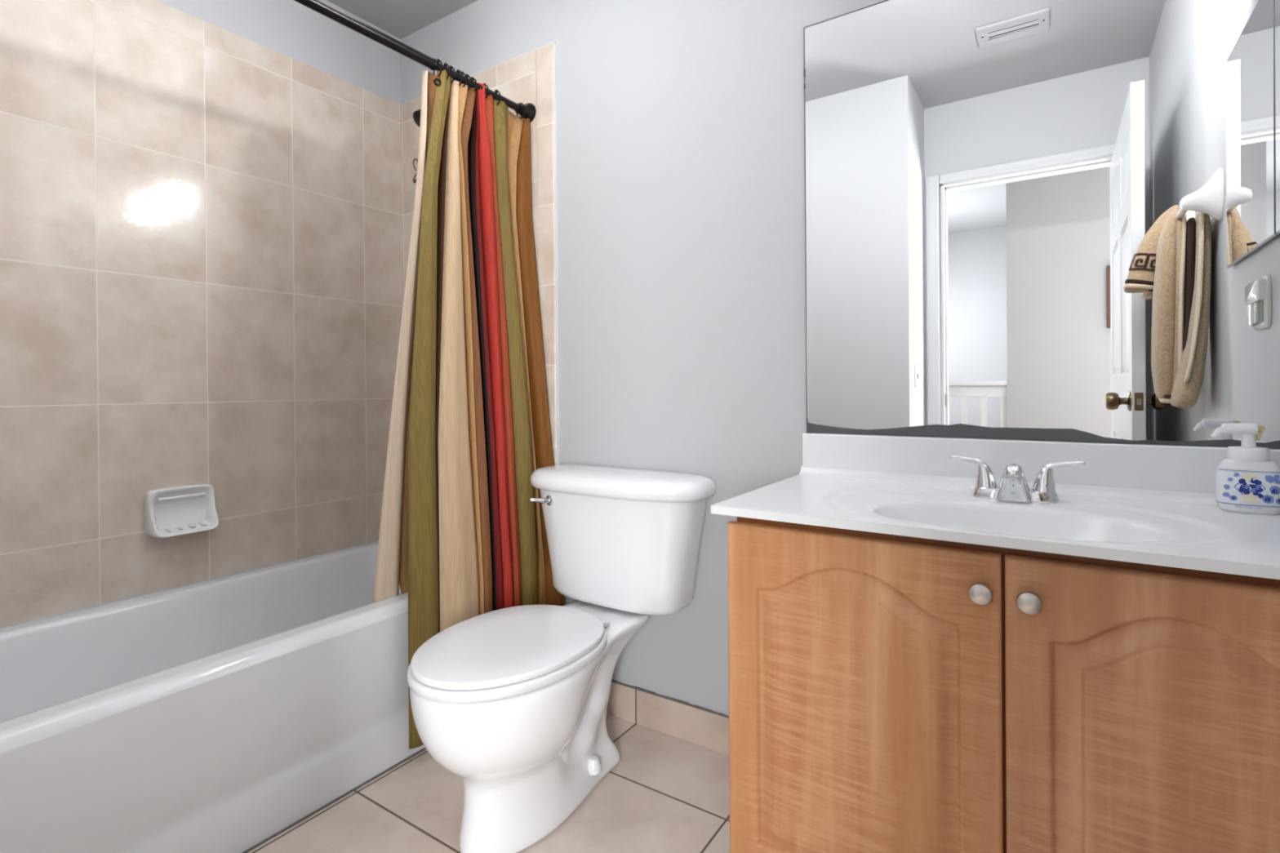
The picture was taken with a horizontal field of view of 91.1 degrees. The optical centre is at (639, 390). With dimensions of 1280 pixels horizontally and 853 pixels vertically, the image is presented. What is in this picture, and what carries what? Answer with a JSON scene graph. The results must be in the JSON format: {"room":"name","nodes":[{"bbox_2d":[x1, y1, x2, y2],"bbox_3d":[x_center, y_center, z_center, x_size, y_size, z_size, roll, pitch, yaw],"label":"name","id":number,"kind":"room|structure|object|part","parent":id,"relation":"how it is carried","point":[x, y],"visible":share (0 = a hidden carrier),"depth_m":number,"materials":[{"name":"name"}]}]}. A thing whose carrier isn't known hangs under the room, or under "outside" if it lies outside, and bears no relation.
{"room":"bathroom","nodes":[
{"label":"bathroom","id":0,"kind":"room"},
{"bbox_2d":[0,0,402,627],"bbox_3d":[-1.474,-0.195,1.935,0.128,2.482,1.636,0,0,34],"label":"wall","id":1,"kind":"structure","parent":0,"point":[201,257],"depth_m":1.94,"materials":[{"name":"beige tile"}]},
{"bbox_2d":[144,484,218,537],"bbox_3d":[-1.379,0.363,1.899,0.064,0.140,0.176,0,0,34],"label":"soap dish","id":2,"kind":"object","parent":1,"relation":"attached to","point":[174,511],"visible":1,"depth_m":1.90,"materials":[{"name":"white ceramic"}]},
{"bbox_2d":[0,540,378,629],"bbox_3d":[-1.090,0.600,1.756,0.703,0.006,1.508,0,0,34],"label":"trim","id":3,"kind":"structure","parent":1,"relation":"attached to","point":[167,589],"depth_m":1.89,"materials":[{"name":"white"}]},
{"bbox_2d":[326,0,478,39],"bbox_3d":[-0.410,-1.491,1.105,2.830,0.100,2.066,0,0,34],"label":"ceiling","id":4,"kind":"structure","parent":0,"point":[400,19],"depth_m":2.39,"materials":[{"name":"grey paint"}]},
{"bbox_2d":[247,713,729,852],"bbox_3d":[-0.423,1.091,1.065,2.830,0.100,2.186,0,0,34],"label":"floor","id":5,"kind":"structure","parent":0,"point":[664,793],"depth_m":1.55,"materials":[{"name":"beige tile"}]},
{"bbox_2d":[0,542,424,852],"bbox_3d":[-1.088,0.822,1.756,0.704,0.442,1.507,0,0,34],"label":"bathtub","id":6,"kind":"object","parent":5,"relation":"on","point":[215,716],"visible":0.71,"depth_m":1.50,"materials":[{"name":"white ceramic"}]},
{"bbox_2d":[0,542,408,754],"bbox_3d":[-1.089,0.766,1.756,0.703,0.330,1.507,0,0,34],"label":"basin","id":7,"kind":"object","parent":6,"relation":"in","point":[300,656],"depth_m":1.61,"materials":[{"name":"white ceramic"}]},
{"bbox_2d":[241,746,426,852],"bbox_3d":[-0.790,1.040,1.565,0.006,0.004,1.516,0,0,34],"label":"trim","id":8,"kind":"structure","parent":6,"relation":"attached to","point":[424,748],"depth_m":1.58,"materials":[{"name":"grey tile"}]},
{"bbox_2d":[406,464,715,852],"bbox_3d":[-0.231,0.637,1.607,0.603,0.801,0.780,0,0,34],"label":"toilet","id":9,"kind":"object","parent":5,"relation":"on","point":[512,702],"visible":1,"depth_m":1.53,"materials":[{"name":"white ceramic"}]},
{"bbox_3d":[-0.308,0.618,1.492,0.385,0.022,0.501,0,0,34],"label":"seat","id":10,"kind":"part","parent":9,"relation":"part of","materials":[{"name":"white plastic"}]},
{"bbox_3d":[-0.308,0.598,1.492,0.373,0.016,0.486,0,0,34],"label":"lid","id":11,"kind":"part","parent":9,"relation":"part of","materials":[{"name":"white plastic"}]},
{"bbox_3d":[-0.252,0.834,1.575,0.384,0.408,0.679,0,0,34],"label":"bowl","id":12,"kind":"part","parent":9,"relation":"part of","materials":[{"name":"white ceramic"}]},
{"bbox_3d":[-0.297,0.327,1.857,0.059,0.019,0.015,-1,0,-21],"label":"flush lever","id":13,"kind":"part","parent":9,"relation":"part of","materials":[{"name":"silver metal"}]},
{"bbox_3d":[-0.081,0.266,1.838,0.602,0.063,0.223,0,0,34],"label":"tank lid","id":14,"kind":"part","parent":9,"relation":"part of","materials":[{"name":"white ceramic"}]},
{"bbox_3d":[-0.073,0.458,1.848,0.548,0.330,0.200,0,0,34],"label":"tank","id":15,"kind":"part","parent":9,"relation":"part of","materials":[{"name":"white ceramic"}]},
{"bbox_2d":[727,516,1279,852],"bbox_3d":[0.671,0.633,1.181,0.884,0.798,0.528,0,0,34],"label":"vanity cabinet","id":16,"kind":"object","parent":5,"relation":"on","point":[888,693],"visible":1,"depth_m":0.98,"materials":[{"name":"brown wood"}]},
{"bbox_3d":[0.372,0.594,1.108,0.466,0.672,0.021,0,0,34],"label":"door","id":17,"kind":"part","parent":16,"relation":"part of","materials":[{"name":"laminate"}]},
{"bbox_3d":[0.528,0.314,0.973,0.034,0.034,0.028,0,0,34],"label":"knob","id":18,"kind":"part","parent":16,"relation":"part of","materials":[{"name":"silver metal"}]},
{"bbox_2d":[711,432,1279,579],"bbox_3d":[0.661,0.234,1.184,0.904,0.243,0.535,0,0,34],"label":"sink","id":19,"kind":"object","parent":16,"relation":"in","point":[1151,504],"visible":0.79,"depth_m":1.23,"materials":[{"name":"white stone"}]},
{"bbox_2d":[949,454,1085,503],"bbox_3d":[0.758,0.184,1.273,0.238,0.091,0.094,0,0,34],"label":"faucet","id":20,"kind":"object","parent":19,"relation":"on","point":[1014,486],"visible":0.98,"depth_m":1.25,"materials":[{"name":"silver metal"}]},
{"bbox_3d":[0.696,0.159,1.323,0.078,0.041,0.012,0,0,26],"label":"lever","id":21,"kind":"part","parent":20,"relation":"part of","materials":[{"name":"silver metal"}]},
{"bbox_3d":[0.760,0.185,1.275,0.066,0.074,0.086,0,0,34],"label":"spout","id":22,"kind":"part","parent":20,"relation":"part of","materials":[{"name":"silver metal"}]},
{"bbox_3d":[0.767,0.213,1.286,0.154,0.025,0.060,0,0,34],"label":"deck plate","id":23,"kind":"part","parent":20,"relation":"part of","materials":[{"name":"silver metal"}]},
{"bbox_3d":[0.829,0.158,1.235,0.078,0.041,0.012,0,0,41],"label":"lever","id":24,"kind":"part","parent":20,"relation":"part of","materials":[{"name":"silver metal"}]},
{"bbox_2d":[1210,422,1279,515],"bbox_3d":[1.077,0.137,1.116,0.093,0.157,0.060,0,0,34],"label":"soap dispenser","id":25,"kind":"object","parent":19,"relation":"on","point":[1247,481],"visible":1,"depth_m":1.10,"materials":[{"name":"white ceramic"}]},
{"bbox_3d":[0.582,0.316,0.938,0.034,0.034,0.028,0,0,34],"label":"knob","id":26,"kind":"part","parent":16,"relation":"part of","materials":[{"name":"silver metal"}]},
{"bbox_3d":[0.741,0.592,0.864,0.410,0.672,0.021,0,0,34],"label":"door","id":27,"kind":"part","parent":16,"relation":"part of","materials":[{"name":"laminate"}]},
{"bbox_2d":[400,0,1278,715],"bbox_3d":[0.135,-0.207,1.917,2.830,2.482,0.129,0,0,34],"label":"wall","id":28,"kind":"structure","parent":0,"point":[668,165],"depth_m":1.88,"materials":[{"name":"grey paint"}]},
{"bbox_2d":[293,0,535,122],"bbox_3d":[-0.802,-0.952,1.551,0.068,0.072,1.506,0,0,34],"label":"shower curtain rod","id":29,"kind":"object","parent":28,"relation":"attached to","point":[319,6],"visible":0.89,"depth_m":1.73,"materials":[{"name":"brown metal"}]},
{"bbox_2d":[433,58,442,76],"bbox_3d":[-0.599,-0.953,1.858,0.049,0.053,0.012,0,0,34],"label":"curtain ring","id":30,"kind":"object","parent":29,"relation":"hanging from","point":[437,60],"visible":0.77,"depth_m":1.85,"materials":[{"name":"brown metal"}]},
{"bbox_2d":[443,62,449,79],"bbox_3d":[-0.584,-0.953,1.881,0.049,0.053,0.012,0,0,34],"label":"curtain ring","id":31,"kind":"object","parent":29,"relation":"hanging from","point":[446,64],"visible":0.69,"depth_m":1.87,"materials":[{"name":"brown metal"}]},
{"bbox_2d":[449,65,455,83],"bbox_3d":[-0.573,-0.953,1.897,0.049,0.053,0.012,0,0,34],"label":"curtain ring","id":32,"kind":"object","parent":29,"relation":"hanging from","point":[451,66],"visible":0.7,"depth_m":1.89,"materials":[{"name":"brown metal"}]},
{"bbox_2d":[453,69,462,86],"bbox_3d":[-0.557,-0.953,1.921,0.049,0.053,0.012,0,0,34],"label":"curtain ring","id":33,"kind":"object","parent":29,"relation":"hanging from","point":[457,70],"visible":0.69,"depth_m":1.91,"materials":[{"name":"brown metal"}]},
{"bbox_2d":[460,71,466,87],"bbox_3d":[-0.549,-0.953,1.933,0.049,0.053,0.012,0,0,34],"label":"curtain ring","id":34,"kind":"object","parent":29,"relation":"hanging from","point":[463,73],"visible":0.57,"depth_m":1.92,"materials":[{"name":"brown metal"}]},
{"bbox_2d":[465,74,471,90],"bbox_3d":[-0.539,-0.954,1.949,0.049,0.053,0.012,0,0,34],"label":"curtain ring","id":35,"kind":"object","parent":29,"relation":"hanging from","point":[467,75],"visible":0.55,"depth_m":1.94,"materials":[{"name":"brown metal"}]},
{"bbox_2d":[373,70,564,749],"bbox_3d":[-0.519,0.004,1.950,0.594,1.948,0.195,-1,0,-44],"label":"shower curtain","id":36,"kind":"object","parent":29,"relation":"hanging from","point":[461,532],"visible":0.9,"depth_m":1.90,"materials":[{"name":"multicoloured fabric"}]},
{"bbox_2d":[471,76,476,92],"bbox_3d":[-0.527,-0.954,1.967,0.049,0.053,0.012,0,0,34],"label":"curtain ring","id":37,"kind":"object","parent":29,"relation":"hanging from","point":[473,78],"visible":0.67,"depth_m":1.96,"materials":[{"name":"brown metal"}]},
{"bbox_2d":[483,83,488,98],"bbox_3d":[-0.499,-0.954,2.008,0.049,0.053,0.012,0,0,34],"label":"curtain ring","id":38,"kind":"object","parent":29,"relation":"hanging from","point":[486,86],"visible":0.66,"depth_m":2.00,"materials":[{"name":"brown metal"}]},
{"bbox_2d":[494,89,501,105],"bbox_3d":[-0.471,-0.954,2.052,0.049,0.053,0.012,0,0,34],"label":"curtain ring","id":39,"kind":"object","parent":29,"relation":"hanging from","point":[495,91],"visible":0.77,"depth_m":2.04,"materials":[{"name":"brown metal"}]},
{"bbox_2d":[516,102,525,119],"bbox_3d":[-0.407,-0.955,2.147,0.049,0.053,0.012,0,0,34],"label":"curtain ring","id":40,"kind":"object","parent":29,"relation":"hanging from","point":[520,103],"visible":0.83,"depth_m":2.14,"materials":[{"name":"brown metal"}]},
{"bbox_2d":[413,109,420,127],"bbox_3d":[-0.716,-0.990,2.264,0.068,0.142,0.222,0,0,34],"label":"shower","id":41,"kind":"object","parent":28,"relation":"attached to","point":[416,114],"visible":0.12,"depth_m":2.19,"materials":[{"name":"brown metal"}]},
{"bbox_2d":[413,158,417,183],"bbox_3d":[-0.713,-0.804,2.306,0.345,0.486,0.114,0,0,34],"label":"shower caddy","id":42,"kind":"object","parent":41,"relation":"hanging from","point":[414,180],"visible":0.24,"depth_m":2.38,"materials":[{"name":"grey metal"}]},
{"bbox_2d":[606,679,728,755],"bbox_3d":[0.092,0.979,1.883,0.869,0.110,0.011,0,0,34],"label":"baseboard","id":43,"kind":"structure","parent":28,"relation":"attached to","point":[700,726],"depth_m":1.88,"materials":[{"name":"beige tile"}]},
{"bbox_2d":[802,432,1279,493],"bbox_3d":[0.804,0.163,1.398,0.902,0.104,0.020,0,0,34],"label":"backsplash","id":44,"kind":"structure","parent":28,"relation":"attached to","point":[1186,468],"depth_m":1.36,"materials":[{"name":"white stone"}]},
{"bbox_2d":[803,0,1279,448],"bbox_3d":[0.806,-0.420,1.400,0.894,1.060,0.007,0,0,34],"label":"wall mirror","id":45,"kind":"object","parent":28,"relation":"attached to","point":[1025,220],"visible":0.97,"depth_m":1.35,"materials":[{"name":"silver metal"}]},
{"bbox_2d":[1275,0,1279,234],"bbox_3d":[1.064,-0.529,0.988,0.011,0.489,0.392,0,0,34],"label":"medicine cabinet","id":46,"kind":"object","parent":28,"relation":"attached to","point":[1277,2],"visible":1,"depth_m":1.14,"materials":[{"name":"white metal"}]},
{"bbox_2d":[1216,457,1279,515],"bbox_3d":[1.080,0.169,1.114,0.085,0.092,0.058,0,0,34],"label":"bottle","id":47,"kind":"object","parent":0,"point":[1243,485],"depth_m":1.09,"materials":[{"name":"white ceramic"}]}
]}

